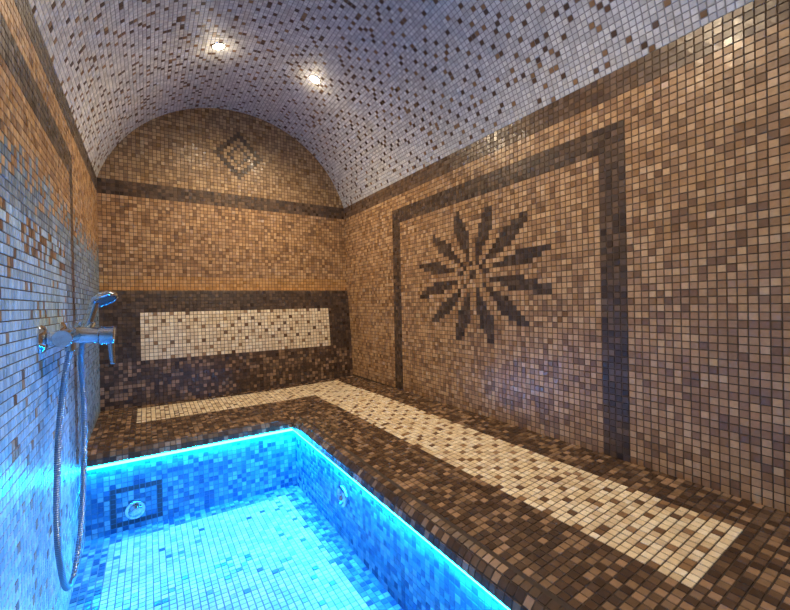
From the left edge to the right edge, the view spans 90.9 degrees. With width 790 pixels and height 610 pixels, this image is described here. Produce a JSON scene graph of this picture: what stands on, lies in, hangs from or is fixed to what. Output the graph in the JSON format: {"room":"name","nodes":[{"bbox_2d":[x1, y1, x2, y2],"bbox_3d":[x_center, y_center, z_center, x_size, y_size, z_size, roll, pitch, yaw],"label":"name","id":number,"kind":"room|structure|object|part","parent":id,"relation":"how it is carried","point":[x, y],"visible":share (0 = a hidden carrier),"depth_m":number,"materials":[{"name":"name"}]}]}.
{"room":"spa","nodes":[
{"label":"spa","id":0,"kind":"room"},
{"bbox_2d":[0,0,99,609],"bbox_3d":[-1.032,0.166,1.013,0.003,2.500,5.180,-1,0,-32],"label":"wall","id":1,"kind":"structure","parent":0,"point":[36,280],"depth_m":1.37,"materials":[{"name":"tile"}]},
{"bbox_2d":[0,12,80,564],"bbox_3d":[-1.054,0.276,1.053,0.003,2.184,2.494,-1,0,-32],"label":"trim","id":2,"kind":"structure","parent":1,"relation":"attached to","point":[11,55],"depth_m":1.52,"materials":[{"name":"tile"}]},
{"bbox_2d":[37,291,117,590],"bbox_3d":[-1.285,0.524,1.631,0.220,1.172,0.504,-1,0,-32],"label":"shower mixer","id":3,"kind":"object","parent":1,"relation":"attached to","point":[83,332],"visible":1,"depth_m":1.58,"materials":[{"name":"chrome"},{"name":"metal"}]},
{"bbox_2d":[65,343,74,351],"bbox_3d":[-1.293,0.154,1.547,0.032,0.060,0.032,-1,0,-33],"label":"outlet","id":4,"kind":"object","parent":3,"relation":"attached to","point":[70,348],"depth_m":1.54,"materials":[{"name":"silver metal"}]},
{"bbox_3d":[-1.350,0.100,1.653,0.044,0.059,0.028,-1,0,-33],"label":"holder post","id":5,"kind":"part","parent":3,"relation":"part of","materials":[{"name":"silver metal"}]},
{"bbox_2d":[80,319,95,326],"bbox_3d":[-1.324,0.097,1.670,0.065,0.071,0.048,-1,0,-33],"label":"holder","id":6,"kind":"object","parent":3,"relation":"on","point":[85,322],"depth_m":1.66,"materials":[{"name":"silver metal"}]},
{"bbox_3d":[-1.229,0.129,1.659,0.059,0.080,0.078,-1,0,-33],"label":"knob","id":7,"kind":"part","parent":3,"relation":"part of","materials":[{"name":"silver metal"}]},
{"bbox_3d":[-1.213,0.197,1.663,0.032,0.112,0.024,-1,0,37],"label":"lever","id":8,"kind":"part","parent":3,"relation":"part of","materials":[{"name":"silver metal"}]},
{"bbox_2d":[97,108,344,290],"bbox_3d":[-1.496,-0.262,3.790,2.260,3.350,0.003,-1,0,-32],"label":"wall","id":9,"kind":"structure","parent":0,"point":[172,215],"depth_m":3.66,"materials":[{"name":"tile"}]},
{"bbox_2d":[213,132,262,179],"bbox_3d":[-1.520,-1.452,3.785,0.453,0.459,0.003,-1,0,-32],"label":"mosaic","id":10,"kind":"object","parent":9,"relation":"attached to","point":[238,133],"visible":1,"depth_m":3.78,"materials":[{"name":"tile"}]},
{"bbox_2d":[68,484,402,609],"bbox_3d":[-0.180,1.349,0.885,1.255,0.003,4.065,-1,0,-32],"label":"floor","id":11,"kind":"structure","parent":0,"point":[271,550],"depth_m":2.04,"materials":[{"name":"tile"}]},
{"bbox_2d":[85,430,506,609],"bbox_3d":[-0.184,1.130,0.884,1.256,0.440,4.065,-1,0,-32],"label":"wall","id":12,"kind":"structure","parent":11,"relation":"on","point":[414,573],"depth_m":2.36,"materials":[{"name":"tile"}]},
{"bbox_2d":[124,500,145,518],"bbox_3d":[-1.587,1.256,2.378,0.112,0.112,0.030,-1,0,-32],"label":"fitting","id":13,"kind":"object","parent":12,"relation":"attached to","point":[135,509],"visible":1,"depth_m":2.37,"materials":[{"name":"silver metal"}]},
{"bbox_2d":[337,484,347,506],"bbox_3d":[-0.303,1.086,2.213,0.018,0.124,0.124,-1,0,-32],"label":"jet","id":14,"kind":"object","parent":12,"relation":"attached to","point":[342,496],"visible":1,"depth_m":2.20,"materials":[{"name":"silver metal"}]},
{"bbox_2d":[87,376,789,609],"bbox_3d":[-0.046,0.832,1.554,2.220,0.144,5.043,-1,0,-32],"label":"tiled bench","id":15,"kind":"object","parent":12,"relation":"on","point":[538,521],"visible":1,"depth_m":1.59,"materials":[{"name":"tile"}]},
{"bbox_2d":[99,290,352,410],"bbox_3d":[-1.446,0.341,3.733,2.220,0.963,0.146,-1,0,-32],"label":"tiled backrest","id":16,"kind":"object","parent":15,"relation":"on","point":[171,345],"visible":0.99,"depth_m":3.56,"materials":[{"name":"tile"}]},
{"bbox_2d":[87,428,509,609],"bbox_3d":[-0.188,0.921,0.880,1.243,0.021,4.060,-1,0,-32],"label":"strip light","id":17,"kind":"object","parent":15,"relation":"attached to","point":[291,429],"visible":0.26,"depth_m":2.37,"materials":[{"name":"blue"}]},
{"bbox_2d":[28,0,753,207],"bbox_3d":[-0.130,-1.486,1.601,2.227,0.827,5.180,-1,0,-32],"label":"ceiling","id":18,"kind":"structure","parent":0,"point":[405,86],"depth_m":2.50,"materials":[{"name":"tile"}]},
{"bbox_2d":[211,42,225,50],"bbox_3d":[-1.252,-1.837,2.763,0.096,0.034,0.100,-1,0,-32],"label":"recessed light","id":19,"kind":"object","parent":18,"relation":"in","point":[218,46],"depth_m":2.76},
{"bbox_2d":[309,75,320,84],"bbox_3d":[-0.649,-1.824,3.147,0.094,0.041,0.100,-1,0,-32],"label":"recessed light","id":20,"kind":"object","parent":18,"relation":"in","point":[314,79],"depth_m":3.15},
{"bbox_2d":[344,0,789,513],"bbox_3d":[0.834,-0.102,2.204,0.003,2.050,5.180,-1,0,-32],"label":"wall","id":21,"kind":"structure","parent":0,"point":[705,114],"depth_m":1.75,"materials":[{"name":"tile"}]},
{"bbox_2d":[419,206,551,342],"bbox_3d":[0.533,-0.210,2.671,0.003,0.921,1.230,-1,0,-32],"label":"mosaic","id":22,"kind":"object","parent":21,"relation":"attached to","point":[521,321],"visible":1,"depth_m":2.56,"materials":[{"name":"tile"}]},
{"bbox_2d":[392,120,629,461],"bbox_3d":[0.536,-0.056,2.672,0.003,1.598,2.032,-1,0,-32],"label":"trim","id":23,"kind":"structure","parent":21,"relation":"attached to","point":[613,289],"depth_m":1.90,"materials":[{"name":"tile"}]}
]}

